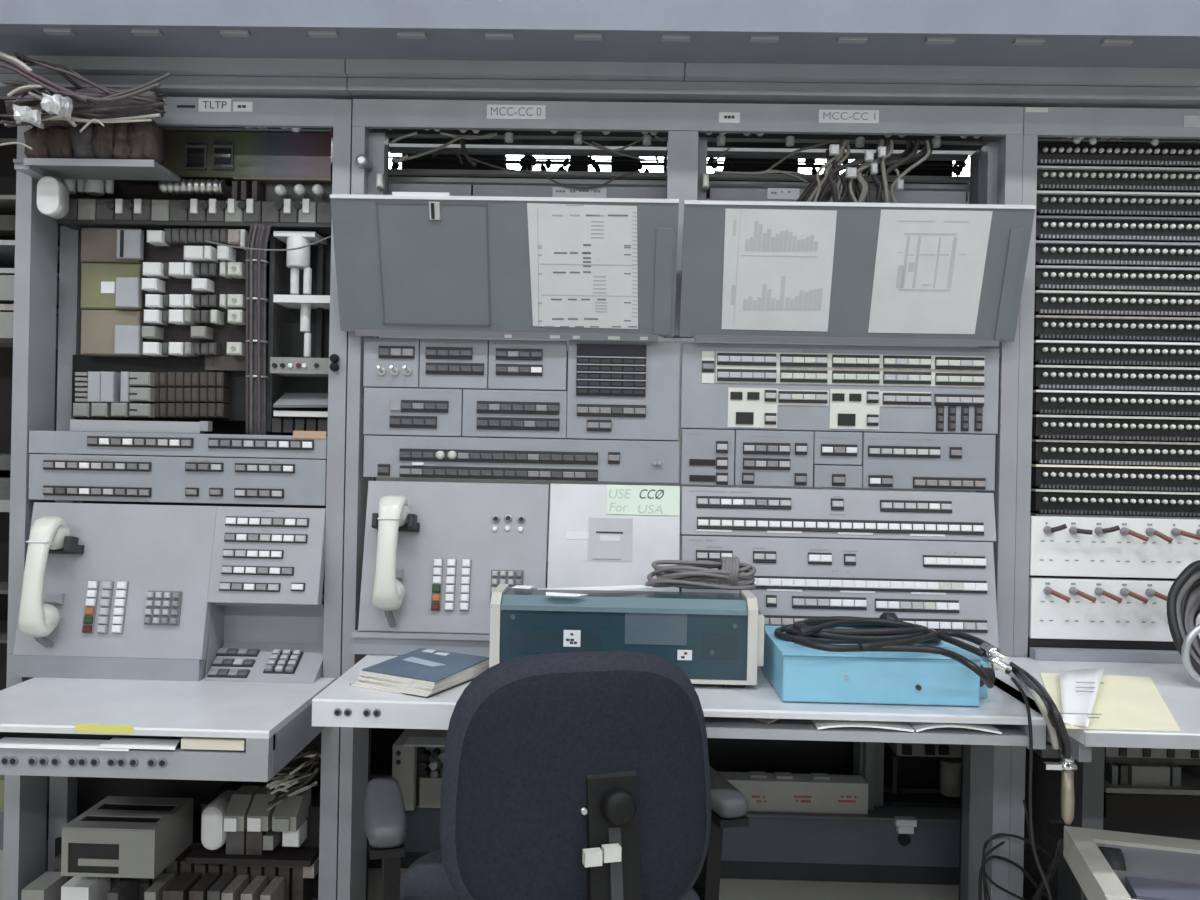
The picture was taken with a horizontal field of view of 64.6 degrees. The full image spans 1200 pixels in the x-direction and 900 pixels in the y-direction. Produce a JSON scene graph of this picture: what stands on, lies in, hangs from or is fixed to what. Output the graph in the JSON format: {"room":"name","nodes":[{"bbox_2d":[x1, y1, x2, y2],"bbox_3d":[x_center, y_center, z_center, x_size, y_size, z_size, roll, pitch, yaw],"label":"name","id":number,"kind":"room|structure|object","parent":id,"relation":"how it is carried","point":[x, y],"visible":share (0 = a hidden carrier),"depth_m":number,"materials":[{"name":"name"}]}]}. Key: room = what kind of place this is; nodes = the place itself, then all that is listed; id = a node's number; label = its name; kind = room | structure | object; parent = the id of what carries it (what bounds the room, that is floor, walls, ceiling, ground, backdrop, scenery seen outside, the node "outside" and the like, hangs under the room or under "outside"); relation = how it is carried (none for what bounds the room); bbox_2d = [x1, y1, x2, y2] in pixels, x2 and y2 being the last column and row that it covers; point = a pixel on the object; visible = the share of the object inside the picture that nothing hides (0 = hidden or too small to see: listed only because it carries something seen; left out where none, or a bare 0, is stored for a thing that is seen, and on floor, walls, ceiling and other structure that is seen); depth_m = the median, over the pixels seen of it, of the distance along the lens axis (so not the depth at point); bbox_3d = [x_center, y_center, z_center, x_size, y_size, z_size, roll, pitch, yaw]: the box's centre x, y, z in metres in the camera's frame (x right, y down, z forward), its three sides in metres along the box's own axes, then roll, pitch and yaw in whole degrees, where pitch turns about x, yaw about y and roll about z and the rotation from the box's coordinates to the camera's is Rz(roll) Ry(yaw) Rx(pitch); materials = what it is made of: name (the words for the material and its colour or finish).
{"room":"control room","nodes":[
{"label":"control room","id":0,"kind":"room"},
{"bbox_2d":[0,138,978,560],"bbox_3d":[0.120,-0.658,5.099,7.200,3.400,0.100,1,0,1],"label":"wall","id":1,"kind":"structure","parent":0,"point":[2,140],"depth_m":5.04,"materials":[{"name":"metal"}]},
{"bbox_2d":[368,868,958,899],"bbox_3d":[-0.018,1.090,0.150,7.400,0.100,10.000,1,0,1],"label":"floor","id":2,"kind":"structure","parent":0,"point":[730,889],"depth_m":2.27,"materials":[{"name":"plastic"}]},
{"bbox_2d":[0,143,83,899],"bbox_3d":[-1.468,0.152,2.036,0.605,1.718,0.310,1,0,1],"label":"rack","id":3,"kind":"object","parent":2,"relation":"on","point":[8,153],"visible":0.02,"depth_m":2.13,"materials":[{"name":"metal"}]},
{"bbox_2d":[0,621,7,642],"bbox_3d":[-1.448,0.394,2.080,0.553,0.006,0.199,1,0,1],"label":"shelf","id":4,"kind":"object","parent":3,"relation":"attached to","point":[3,624],"depth_m":2.06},
{"bbox_2d":[0,576,8,593],"bbox_3d":[-1.446,0.291,2.080,0.553,0.008,0.199,1,0,1],"label":"shelf","id":5,"kind":"object","parent":3,"relation":"attached to","point":[3,579],"depth_m":2.05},
{"bbox_2d":[0,474,10,499],"bbox_3d":[-1.442,0.077,2.080,0.553,0.046,0.199,1,0,1],"label":"shelf","id":6,"kind":"object","parent":3,"relation":"attached to","point":[4,478],"depth_m":1.98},
{"bbox_2d":[0,453,10,469],"bbox_3d":[-1.441,0.022,2.080,0.553,0.031,0.199,1,0,1],"label":"shelf","id":7,"kind":"object","parent":3,"relation":"attached to","point":[5,458],"depth_m":1.98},
{"bbox_2d":[0,312,58,347],"bbox_3d":[-1.435,-0.264,2.080,0.553,0.054,0.199,1,0,1],"label":"shelf","id":8,"kind":"object","parent":3,"relation":"attached to","point":[6,318],"depth_m":1.98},
{"bbox_2d":[0,304,58,316],"bbox_3d":[-1.435,-0.301,2.080,0.553,0.012,0.199,1,0,1],"label":"shelf","id":9,"kind":"object","parent":3,"relation":"attached to","point":[6,310],"depth_m":1.98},
{"bbox_2d":[0,275,58,308],"bbox_3d":[-1.434,-0.342,2.080,0.553,0.052,0.199,1,0,1],"label":"shelf","id":10,"kind":"object","parent":3,"relation":"attached to","point":[6,281],"depth_m":1.98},
{"bbox_2d":[0,268,58,279],"bbox_3d":[-1.433,-0.377,2.080,0.553,0.010,0.199,1,0,1],"label":"shelf","id":11,"kind":"object","parent":3,"relation":"attached to","point":[5,273],"depth_m":1.98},
{"bbox_2d":[0,195,58,219],"bbox_3d":[-1.430,-0.530,2.080,0.553,0.008,0.199,1,0,1],"label":"shelf","id":12,"kind":"object","parent":3,"relation":"attached to","point":[7,202],"depth_m":2.03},
{"bbox_2d":[0,240,59,263],"bbox_3d":[-1.432,-0.435,2.080,0.553,0.010,0.199,1,0,1],"label":"shelf","id":13,"kind":"object","parent":3,"relation":"attached to","point":[7,247],"depth_m":2.06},
{"bbox_2d":[0,215,62,246],"bbox_3d":[-1.431,-0.477,2.080,0.553,0.031,0.199,1,0,1],"label":"shelf","id":14,"kind":"object","parent":3,"relation":"attached to","point":[7,222],"depth_m":1.98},
{"bbox_2d":[0,500,82,511],"bbox_3d":[-1.443,0.113,2.080,0.553,0.025,0.199,1,0,1],"label":"shelf","id":15,"kind":"object","parent":3,"relation":"attached to","point":[4,504],"depth_m":1.98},
{"bbox_2d":[2,95,378,899],"bbox_3d":[-0.832,0.165,1.982,0.662,1.718,0.261,1,0,1],"label":"rack","id":16,"kind":"object","parent":2,"relation":"on","point":[36,233],"visible":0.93,"depth_m":1.88,"materials":[{"name":"metal"}]},
{"bbox_2d":[13,158,180,180],"bbox_3d":[-0.984,-0.545,1.865,0.273,0.019,0.113,1,0,1],"label":"shelf","id":17,"kind":"object","parent":16,"relation":"attached to","point":[37,168],"visible":0.88,"depth_m":1.84,"materials":[{"name":"metal"}]},
{"bbox_2d":[24,119,163,163],"bbox_3d":[-0.982,-0.600,1.843,0.252,0.091,0.066,1,0,1],"label":"harness","id":18,"kind":"object","parent":17,"relation":"on","point":[131,140],"visible":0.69,"depth_m":1.82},
{"bbox_2d":[0,51,170,149],"bbox_3d":[-0.951,-0.637,1.776,0.342,0.183,0.100,1,0,1],"label":"harness","id":19,"kind":"object","parent":18,"relation":"on","point":[95,104],"visible":0.77,"depth_m":1.75,"materials":[{"name":"grey plastic"}]},
{"bbox_2d":[13,93,72,128],"bbox_3d":[-1.010,-0.616,1.714,0.114,0.063,0.061,1,0,1],"label":"wrap","id":20,"kind":"object","parent":19,"relation":"attached to","point":[57,104],"visible":1,"depth_m":1.71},
{"bbox_2d":[80,310,147,356],"bbox_3d":[-1.008,-0.243,2.010,0.131,0.093,0.124,1,0,1],"label":"box","id":21,"kind":"object","parent":16,"relation":"attached to","point":[104,333],"visible":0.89,"depth_m":1.96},
{"bbox_2d":[80,263,144,311],"bbox_3d":[-1.009,-0.339,2.010,0.129,0.095,0.124,1,0,1],"label":"box","id":22,"kind":"object","parent":21,"relation":"on","point":[104,286],"visible":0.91,"depth_m":1.96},
{"bbox_2d":[80,227,145,264],"bbox_3d":[-1.007,-0.424,2.009,0.132,0.072,0.125,1,0,1],"label":"box","id":23,"kind":"object","parent":22,"relation":"on","point":[98,244],"visible":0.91,"depth_m":1.96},
{"bbox_2d":[71,355,245,420],"bbox_3d":[-0.919,-0.131,2.001,0.388,0.133,0.116,1,0,-5],"label":"bank","id":24,"kind":"object","parent":16,"relation":"attached to","point":[150,387],"visible":0.99,"depth_m":1.96,"materials":[{"name":"plastic"}]},
{"bbox_2d":[0,677,335,781],"bbox_3d":[-0.803,0.478,1.687,0.563,0.084,0.359,1,0,1],"label":"console desk","id":25,"kind":"object","parent":16,"relation":"attached to","point":[226,730],"visible":0.99,"depth_m":1.56,"materials":[{"name":"grey paint"}]},
{"bbox_2d":[0,737,129,750],"bbox_3d":[-0.861,0.474,1.530,0.229,0.003,0.044,1,0,1],"label":"paper sheet","id":26,"kind":"object","parent":25,"relation":"on","point":[6,742],"visible":0.91,"depth_m":1.52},
{"bbox_2d":[7,502,216,680],"bbox_3d":[-0.944,0.272,1.850,0.376,0.331,0.097,1,0,1],"label":"panel","id":27,"kind":"object","parent":25,"relation":"on","point":[128,586],"visible":0.94,"depth_m":1.83,"materials":[{"name":"metal"}]},
{"bbox_2d":[18,516,70,647],"bbox_3d":[-1.050,0.250,1.795,0.055,0.248,0.098,1,0,1],"label":"telephone handset","id":28,"kind":"object","parent":27,"relation":"attached to","point":[37,620],"visible":0.98,"depth_m":1.76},
{"bbox_2d":[99,738,179,749],"bbox_3d":[-0.734,0.472,1.527,0.122,0.003,0.044,1,0,1],"label":"paper sheet","id":29,"kind":"object","parent":25,"relation":"in","point":[122,743],"visible":1,"depth_m":1.52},
{"bbox_2d":[204,595,323,682],"bbox_3d":[-0.660,0.366,1.867,0.231,0.152,0.106,1,0,1],"label":"console","id":30,"kind":"object","parent":25,"relation":"on","point":[247,642],"visible":0.95,"depth_m":1.89,"materials":[{"name":"grey paint"}]},
{"bbox_2d":[21,837,318,899],"bbox_3d":[-0.849,0.882,1.938,0.594,0.120,0.260,1,0,1],"label":"modules","id":31,"kind":"object","parent":16,"relation":"attached to","point":[180,880],"visible":0.57,"depth_m":1.89},
{"bbox_2d":[61,796,193,878],"bbox_3d":[-0.941,0.772,1.902,0.180,0.093,0.165,1,0,1],"label":"case","id":32,"kind":"object","parent":31,"relation":"on","point":[118,836],"visible":1,"depth_m":1.82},
{"bbox_2d":[186,780,320,877],"bbox_3d":[-0.693,0.774,1.983,0.254,0.161,0.232,1,0,1],"label":"bank","id":33,"kind":"object","parent":31,"relation":"on","point":[238,828],"visible":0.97,"depth_m":1.90,"materials":[{"name":"plastic"}]},
{"bbox_2d":[28,454,326,505],"bbox_3d":[-0.833,0.059,1.879,0.590,0.090,0.038,1,0,1],"label":"control panel","id":34,"kind":"object","parent":16,"relation":"attached to","point":[51,476],"visible":1,"depth_m":1.87,"materials":[{"name":"metal"}]},
{"bbox_2d":[29,431,326,458],"bbox_3d":[-0.832,-0.015,1.879,0.591,0.054,0.038,1,0,1],"label":"control panel","id":35,"kind":"object","parent":16,"relation":"attached to","point":[303,444],"visible":0.99,"depth_m":1.87,"materials":[{"name":"metal"}]},
{"bbox_2d":[70,420,211,433],"bbox_3d":[-0.917,-0.048,1.900,0.277,0.025,0.020,1,0,1],"label":"cover plate","id":36,"kind":"object","parent":35,"relation":"on","point":[200,427],"visible":0.96,"depth_m":1.89,"materials":[{"name":"grey paint"}]},
{"bbox_2d":[37,176,331,233],"bbox_3d":[-0.829,-0.513,1.986,0.576,0.116,0.194,1,0,-9],"label":"rail","id":37,"kind":"object","parent":16,"relation":"attached to","point":[190,203],"visible":0.88,"depth_m":1.94,"materials":[{"name":"metal"}]},
{"bbox_2d":[245,223,270,434],"bbox_3d":[-0.700,-0.240,1.939,0.051,0.441,0.046,1,0,1],"label":"cable bundle","id":38,"kind":"object","parent":37,"relation":"hanging from","point":[258,236],"visible":0.91,"depth_m":1.92,"materials":[{"name":"grey plastic"}]},
{"bbox_2d":[142,228,269,361],"bbox_3d":[-0.835,-0.326,2.014,0.222,0.266,0.168,1,0,1],"label":"relays","id":39,"kind":"object","parent":16,"relation":"attached to","point":[194,288],"visible":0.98,"depth_m":1.95,"materials":[{"name":"plastic"}]},
{"bbox_2d":[160,131,332,186],"bbox_3d":[-0.732,-0.609,2.026,0.359,0.098,0.141,1,0,1],"label":"panel","id":40,"kind":"object","parent":16,"relation":"attached to","point":[262,157],"visible":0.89,"depth_m":1.97,"materials":[{"name":"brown metal"}]},
{"bbox_2d":[185,141,207,169],"bbox_3d":[-0.835,-0.609,1.965,0.044,0.058,0.006,1,0,1],"label":"socket","id":41,"kind":"object","parent":40,"relation":"attached to","point":[196,152],"depth_m":1.96,"materials":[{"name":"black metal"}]},
{"bbox_2d":[212,141,233,169],"bbox_3d":[-0.779,-0.609,1.964,0.044,0.058,0.006,1,0,1],"label":"socket","id":42,"kind":"object","parent":40,"relation":"attached to","point":[222,151],"depth_m":1.96,"materials":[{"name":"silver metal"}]},
{"bbox_2d":[165,127,332,133],"bbox_3d":[-0.727,-0.674,2.026,0.346,0.030,0.140,1,0,1],"label":"rail","id":43,"kind":"object","parent":16,"relation":"attached to","point":[249,129],"visible":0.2,"depth_m":1.97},
{"bbox_2d":[208,506,325,604],"bbox_3d":[-0.647,0.206,1.859,0.215,0.187,0.070,1,0,1],"label":"control panel","id":44,"kind":"object","parent":16,"relation":"attached to","point":[261,555],"visible":1,"depth_m":1.84,"materials":[{"name":"metal"}]},
{"bbox_2d":[205,236,330,250],"bbox_3d":[-0.665,-0.416,1.905,0.257,0.033,0.003,1,0,1],"label":"loose wire","id":45,"kind":"object","parent":16,"relation":"attached to","point":[328,236],"visible":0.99,"depth_m":1.90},
{"bbox_2d":[266,746,320,810],"bbox_3d":[-0.612,0.648,1.884,0.124,0.119,0.086,1,0,1],"label":"bundle","id":46,"kind":"object","parent":16,"relation":"attached to","point":[281,784],"visible":0.91,"depth_m":1.87,"materials":[{"name":"grey plastic"}]},
{"bbox_2d":[266,231,330,432],"bbox_3d":[-0.624,-0.251,2.009,0.169,0.430,0.170,1,0,1],"label":"chassis","id":47,"kind":"object","parent":16,"relation":"attached to","point":[299,279],"visible":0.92,"depth_m":1.98,"materials":[{"name":"metal"}]},
{"bbox_2d":[364,651,748,899],"bbox_3d":[-0.080,0.659,1.511,0.581,0.757,0.569,1,0,28],"label":"office chair","id":48,"kind":"object","parent":2,"relation":"on","point":[570,775],"visible":1,"depth_m":1.28,"materials":[{"name":"fabric"}]},
{"bbox_2d":[368,561,959,884],"bbox_3d":[0.122,0.671,2.402,1.870,0.742,0.232,1,0,1],"label":"base cabinet","id":49,"kind":"object","parent":2,"relation":"on","point":[888,843],"visible":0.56,"depth_m":2.31,"materials":[{"name":"metal"}]},
{"bbox_2d":[392,729,447,810],"bbox_3d":[-0.364,0.783,2.356,0.258,0.164,0.204,1,0,1],"label":"case","id":50,"kind":"object","parent":49,"relation":"on","point":[418,754],"visible":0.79,"depth_m":2.28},
{"bbox_2d":[719,771,867,813],"bbox_3d":[0.448,0.841,2.340,0.407,0.080,0.061,1,0,1],"label":"box","id":51,"kind":"object","parent":49,"relation":"on","point":[777,791],"visible":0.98,"depth_m":2.31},
{"bbox_2d":[853,742,883,809],"bbox_3d":[0.680,0.668,2.386,0.059,0.434,0.100,1,0,1],"label":"support post","id":52,"kind":"object","parent":49,"relation":"on","point":[868,757],"visible":0.14,"depth_m":2.37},
{"bbox_2d":[884,743,961,807],"bbox_3d":[0.850,0.808,2.386,0.245,0.161,0.092,1,0,1],"label":"chassis","id":53,"kind":"object","parent":49,"relation":"on","point":[949,796],"visible":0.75,"depth_m":2.36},
{"bbox_2d":[337,99,1023,899],"bbox_3d":[0.151,0.184,1.905,1.302,1.718,0.145,1,0,1],"label":"rack","id":54,"kind":"object","parent":2,"relation":"on","point":[996,169],"visible":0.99,"depth_m":1.85,"materials":[{"name":"metal"}]},
{"bbox_2d":[330,194,678,340],"bbox_3d":[-0.178,-0.342,1.795,0.644,0.255,0.098,1,0,1],"label":"board","id":55,"kind":"object","parent":54,"relation":"attached to","point":[407,266],"visible":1,"depth_m":1.79,"materials":[{"name":"metal"}]},
{"bbox_2d":[392,192,449,195],"bbox_3d":[-0.331,-0.472,1.757,0.106,0.010,0.007,1,0,1],"label":"paper slip","id":56,"kind":"object","parent":55,"relation":"on","point":[393,193],"visible":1,"depth_m":1.75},
{"bbox_2d":[527,203,637,328],"bbox_3d":[-0.031,-0.344,1.786,0.211,0.219,0.076,1,0,1],"label":"printed sheet","id":57,"kind":"object","parent":55,"relation":"attached to","point":[584,269],"visible":1,"depth_m":1.78,"materials":[{"name":"paper"}]},
{"bbox_2d":[363,338,679,482],"bbox_3d":[-0.154,-0.079,1.856,0.621,0.275,0.055,1,0,1],"label":"control panel","id":58,"kind":"object","parent":54,"relation":"attached to","point":[591,411],"visible":1,"depth_m":1.85,"materials":[{"name":"metal"}]},
{"bbox_2d":[0,74,1199,150],"bbox_3d":[0.055,-0.693,1.990,5.200,0.040,0.320,1,0,1],"label":"overhead beam","id":59,"kind":"structure","parent":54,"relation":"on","point":[174,86],"depth_m":1.84,"materials":[{"name":"metal"}]},
{"bbox_2d":[0,0,1199,86],"bbox_3d":[0.058,-0.875,1.960,5.200,0.325,0.580,1,0,1],"label":"ceiling","id":60,"kind":"structure","parent":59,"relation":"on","point":[1128,43],"depth_m":1.71,"materials":[{"name":"grey paint"}]},
{"bbox_2d":[312,654,1045,748],"bbox_3d":[0.121,0.424,1.656,1.135,0.049,0.379,1,0,1],"label":"console desk","id":61,"kind":"object","parent":54,"relation":"attached to","point":[728,712],"visible":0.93,"depth_m":1.48,"materials":[{"name":"metal"}]},
{"bbox_2d":[350,648,488,697],"bbox_3d":[-0.305,0.377,1.646,0.192,0.029,0.249,1,0,21],"label":"book","id":62,"kind":"object","parent":61,"relation":"on","point":[421,672],"visible":0.89,"depth_m":1.57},
{"bbox_2d":[403,657,444,666],"bbox_3d":[-0.304,0.363,1.627,0.089,0.001,0.027,1,0,39],"label":"print","id":63,"kind":"object","parent":62,"relation":"on","point":[407,661],"depth_m":1.63},
{"bbox_2d":[352,481,549,656],"bbox_3d":[-0.157,0.230,1.833,0.622,0.328,0.097,1,0,1],"label":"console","id":64,"kind":"object","parent":61,"relation":"on","point":[458,542],"visible":0.8,"depth_m":1.82,"materials":[{"name":"metal"}]},
{"bbox_2d":[372,495,409,626],"bbox_3d":[-0.393,0.209,1.782,0.055,0.249,0.096,1,0,1],"label":"telephone handset","id":65,"kind":"object","parent":64,"relation":"attached to","point":[393,510],"visible":0.99,"depth_m":1.75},
{"bbox_2d":[547,484,679,591],"bbox_3d":[0.026,0.211,1.836,0.252,0.285,0.084,1,0,1],"label":"panel","id":66,"kind":"object","parent":64,"relation":"on","point":[588,546],"visible":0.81,"depth_m":1.83,"materials":[{"name":"metal"}]},
{"bbox_2d":[606,485,679,515],"bbox_3d":[0.083,0.097,1.841,0.141,0.057,0.012,1,0,1],"label":"paper note","id":67,"kind":"object","parent":66,"relation":"attached to","point":[621,499],"visible":1,"depth_m":1.84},
{"bbox_2d":[489,584,765,687],"bbox_3d":[0.054,0.323,1.654,0.477,0.152,0.120,1,0,1],"label":"instrument case","id":68,"kind":"object","parent":61,"relation":"on","point":[714,638],"visible":0.94,"depth_m":1.60,"materials":[{"name":"metal"}]},
{"bbox_2d":[546,592,587,596],"bbox_3d":[-0.056,0.245,1.607,0.072,0.006,0.013,1,0,1],"label":"paper sheet","id":69,"kind":"object","parent":68,"relation":"on","point":[547,593],"visible":1,"depth_m":1.60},
{"bbox_2d":[537,585,654,589],"bbox_3d":[-0.003,0.245,1.675,0.213,0.001,0.044,1,0,-22],"label":"paper sheet","id":70,"kind":"object","parent":68,"relation":"on","point":[624,587],"visible":1,"depth_m":1.68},
{"bbox_2d":[645,556,755,589],"bbox_3d":[0.182,0.221,1.719,0.201,0.058,0.074,1,0,1],"label":"cord hank","id":71,"kind":"object","parent":68,"relation":"on","point":[686,574],"visible":1,"depth_m":1.70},
{"bbox_2d":[753,718,777,723],"bbox_3d":[0.261,0.424,1.549,0.058,0.015,0.105,1,0,-39],"label":"paper sheet","id":72,"kind":"object","parent":61,"relation":"on","point":[765,720],"visible":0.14,"depth_m":1.51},
{"bbox_2d":[681,487,998,648],"bbox_3d":[0.456,0.241,1.824,0.602,0.328,0.090,1,0,1],"label":"control panel","id":73,"kind":"object","parent":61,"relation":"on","point":[923,558],"visible":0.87,"depth_m":1.82,"materials":[{"name":"metal"}]},
{"bbox_2d":[811,719,913,731],"bbox_3d":[0.413,0.429,1.552,0.149,0.011,0.166,1,0,1],"label":"paper sheet","id":74,"kind":"object","parent":61,"relation":"on","point":[819,724],"visible":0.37,"depth_m":1.48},
{"bbox_2d":[704,717,1028,745],"bbox_3d":[0.297,0.441,1.641,0.732,0.015,0.346,1,0,1],"label":"shelf","id":75,"kind":"object","parent":61,"relation":"attached to","point":[716,727],"depth_m":1.47,"materials":[{"name":"metal"}]},
{"bbox_2d":[761,625,994,705],"bbox_3d":[0.467,0.366,1.627,0.349,0.079,0.244,1,0,1],"label":"equipment box","id":76,"kind":"object","parent":61,"relation":"on","point":[797,673],"visible":0.73,"depth_m":1.51,"materials":[{"name":"metal"}]},
{"bbox_2d":[774,612,1070,758],"bbox_3d":[0.487,0.353,1.512,0.437,0.137,0.380,1,0,18],"label":"cable coil","id":77,"kind":"object","parent":76,"relation":"on","point":[886,633],"visible":1,"depth_m":1.52,"materials":[{"name":"black rubber"}]},
{"bbox_2d":[1043,753,1077,824],"bbox_3d":[0.699,0.510,1.443,0.048,0.115,0.026,1,0,1],"label":"connector","id":78,"kind":"object","parent":77,"relation":"hanging from","point":[1067,766],"visible":0.74,"depth_m":1.44,"materials":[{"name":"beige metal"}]},
{"bbox_2d":[1043,762,1062,769],"bbox_3d":[0.688,0.480,1.444,0.025,0.008,0.012,1,0,1],"label":"connector","id":79,"kind":"object","parent":78,"relation":"on","point":[1047,765],"depth_m":1.44,"materials":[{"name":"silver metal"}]},
{"bbox_2d":[1011,677,1052,899],"bbox_3d":[0.658,0.538,1.447,0.072,0.384,0.005,1,0,1],"label":"cable","id":80,"kind":"object","parent":76,"relation":"hanging from","point":[1015,682],"visible":1,"depth_m":1.45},
{"bbox_2d":[906,722,1001,733],"bbox_3d":[0.556,0.430,1.548,0.131,0.014,0.166,1,0,1],"label":"paper sheet","id":81,"kind":"object","parent":61,"relation":"on","point":[917,726],"visible":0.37,"depth_m":1.47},
{"bbox_2d":[388,129,982,203],"bbox_3d":[0.177,-0.587,2.070,1.414,0.174,0.274,1,0,1],"label":"wiring slot","id":82,"kind":"object","parent":54,"relation":"attached to","point":[463,171],"depth_m":2.03,"materials":[{"name":"grey paint"}]},
{"bbox_2d":[680,343,998,490],"bbox_3d":[0.464,-0.065,1.851,0.612,0.276,0.040,1,0,1],"label":"control panel","id":83,"kind":"object","parent":54,"relation":"attached to","point":[781,415],"visible":1,"depth_m":1.84,"materials":[{"name":"metal"}]},
{"bbox_2d":[679,200,1035,346],"bbox_3d":[0.473,-0.329,1.782,0.638,0.252,0.096,1,0,1],"label":"board","id":84,"kind":"object","parent":54,"relation":"attached to","point":[857,223],"visible":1,"depth_m":1.78,"materials":[{"name":"metal"}]},
{"bbox_2d":[722,209,836,331],"bbox_3d":[0.333,-0.335,1.779,0.207,0.214,0.074,1,0,1],"label":"printed sheet","id":85,"kind":"object","parent":84,"relation":"attached to","point":[778,264],"visible":1,"depth_m":1.78,"materials":[{"name":"paper"}]},
{"bbox_2d":[868,210,992,333],"bbox_3d":[0.614,-0.330,1.773,0.203,0.216,0.075,1,0,1],"label":"printed sheet","id":86,"kind":"object","parent":84,"relation":"attached to","point":[930,264],"visible":1,"depth_m":1.77,"materials":[{"name":"paper"}]},
{"bbox_2d":[796,139,932,202],"bbox_3d":[0.534,-0.556,1.898,0.273,0.147,0.060,1,0,1],"label":"wire tangle","id":87,"kind":"object","parent":54,"relation":"in","point":[817,189],"visible":0.93,"depth_m":1.90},
{"bbox_2d":[988,637,1199,761],"bbox_3d":[1.063,0.410,1.584,0.748,0.088,0.507,1,0,1],"label":"console desk","id":88,"kind":"object","parent":54,"relation":"attached to","point":[1161,661],"visible":0.5,"depth_m":1.70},
{"bbox_2d":[1040,673,1180,730],"bbox_3d":[0.812,0.398,1.513,0.180,0.001,0.420,1,0,21],"label":"folder","id":89,"kind":"object","parent":88,"relation":"on","point":[1123,702],"visible":0.71,"depth_m":1.48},
{"bbox_2d":[1059,668,1103,727],"bbox_3d":[0.763,0.388,1.510,0.070,0.016,0.416,1,0,28],"label":"paper sheet","id":90,"kind":"object","parent":89,"relation":"on","point":[1078,688],"visible":0.98,"depth_m":1.51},
{"bbox_2d":[1028,577,1199,641],"bbox_3d":[1.127,0.311,1.817,0.592,0.116,0.054,1,0,1],"label":"switch panel","id":91,"kind":"object","parent":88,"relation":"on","point":[1059,608],"visible":0.8,"depth_m":1.83,"materials":[{"name":"metal"}]},
{"bbox_2d":[1166,560,1199,682],"bbox_3d":[1.071,0.297,1.658,0.189,0.210,0.150,1,0,1],"label":"cable coil","id":92,"kind":"object","parent":88,"relation":"on","point":[1183,598],"visible":1,"depth_m":1.65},
{"bbox_2d":[959,653,1199,899],"bbox_3d":[1.232,0.751,2.074,0.809,0.626,0.200,1,0,1],"label":"rack","id":93,"kind":"object","parent":2,"relation":"on","point":[1148,791],"visible":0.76,"depth_m":2.06,"materials":[{"name":"metal"}]},
{"bbox_2d":[1008,107,1199,899],"bbox_3d":[1.148,0.204,1.915,0.688,1.718,0.182,1,0,1],"label":"rack","id":94,"kind":"object","parent":2,"relation":"on","point":[1109,377],"visible":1,"depth_m":1.88,"materials":[{"name":"metal"}]},
{"bbox_2d":[978,800,1065,899],"bbox_3d":[0.801,0.777,1.800,0.162,0.230,0.019,1,0,1],"label":"cable","id":95,"kind":"object","parent":94,"relation":"hanging from","point":[1055,827],"visible":0.91,"depth_m":1.80,"materials":[{"name":"black plastic"}]},
{"bbox_2d":[1029,516,1199,578],"bbox_3d":[1.128,0.191,1.817,0.594,0.114,0.054,1,0,1],"label":"switch panel","id":96,"kind":"object","parent":94,"relation":"attached to","point":[1059,546],"visible":0.99,"depth_m":1.83,"materials":[{"name":"metal"}]},
{"bbox_2d":[1063,826,1199,899],"bbox_3d":[0.960,0.834,1.389,0.460,0.448,0.305,1,0,14],"label":"monitor","id":97,"kind":"object","parent":2,"relation":"on","point":[1107,865],"visible":1,"depth_m":1.48,"materials":[{"name":"plastic"}]},
{"bbox_2d":[1126,876,1199,899],"bbox_3d":[0.978,0.671,1.390,0.362,0.026,0.054,1,0,14],"label":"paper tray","id":98,"kind":"object","parent":97,"relation":"on","point":[1138,887],"depth_m":1.43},
{"bbox_3d":[0.050,-2.409,0.150,7.400,0.100,10.000,1,0,1],"label":"ceiling","id":99,"kind":"structure","parent":0,"visible":0},
{"bbox_2d":[389,152,401,168],"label":"ceiling light","id":100,"kind":"object","parent":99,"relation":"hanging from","point":[395,155],"depth_m":4.09,"materials":[{"name":"metal"}]},
{"bbox_2d":[389,143,601,149],"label":"ceiling light","id":101,"kind":"object","parent":99,"relation":"hanging from","point":[390,145],"depth_m":4.06,"materials":[{"name":"metal"}]},
{"bbox_2d":[507,164,520,169],"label":"ceiling light","id":102,"kind":"object","parent":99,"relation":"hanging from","point":[510,166],"depth_m":4.10,"materials":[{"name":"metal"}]},
{"bbox_2d":[533,155,569,170],"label":"ceiling light","id":103,"kind":"object","parent":99,"relation":"hanging from","point":[537,167],"depth_m":4.09,"materials":[{"name":"metal"}]},
{"bbox_2d":[588,156,610,171],"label":"ceiling light","id":104,"kind":"object","parent":99,"relation":"hanging from","point":[604,168],"depth_m":4.08,"materials":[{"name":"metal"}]},
{"bbox_2d":[604,146,666,149],"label":"ceiling light","id":105,"kind":"object","parent":99,"relation":"hanging from","point":[610,147],"depth_m":4.05,"materials":[{"name":"metal"}]},
{"bbox_2d":[640,166,662,171],"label":"ceiling light","id":106,"kind":"object","parent":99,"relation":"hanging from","point":[651,168],"depth_m":4.09,"materials":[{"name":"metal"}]},
{"bbox_2d":[707,167,723,172],"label":"ceiling light","id":107,"kind":"object","parent":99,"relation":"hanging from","point":[709,169],"depth_m":4.08,"materials":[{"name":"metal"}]},
{"bbox_2d":[707,148,826,151],"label":"ceiling light","id":108,"kind":"object","parent":99,"relation":"hanging from","point":[708,149],"depth_m":4.04,"materials":[{"name":"metal"}]},
{"bbox_2d":[798,168,824,173],"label":"ceiling light","id":109,"kind":"object","parent":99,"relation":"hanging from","point":[801,170],"depth_m":4.07,"materials":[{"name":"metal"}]},
{"bbox_2d":[931,150,975,175],"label":"ceiling light","id":110,"kind":"object","parent":99,"relation":"hanging from","point":[964,172],"depth_m":4.02,"materials":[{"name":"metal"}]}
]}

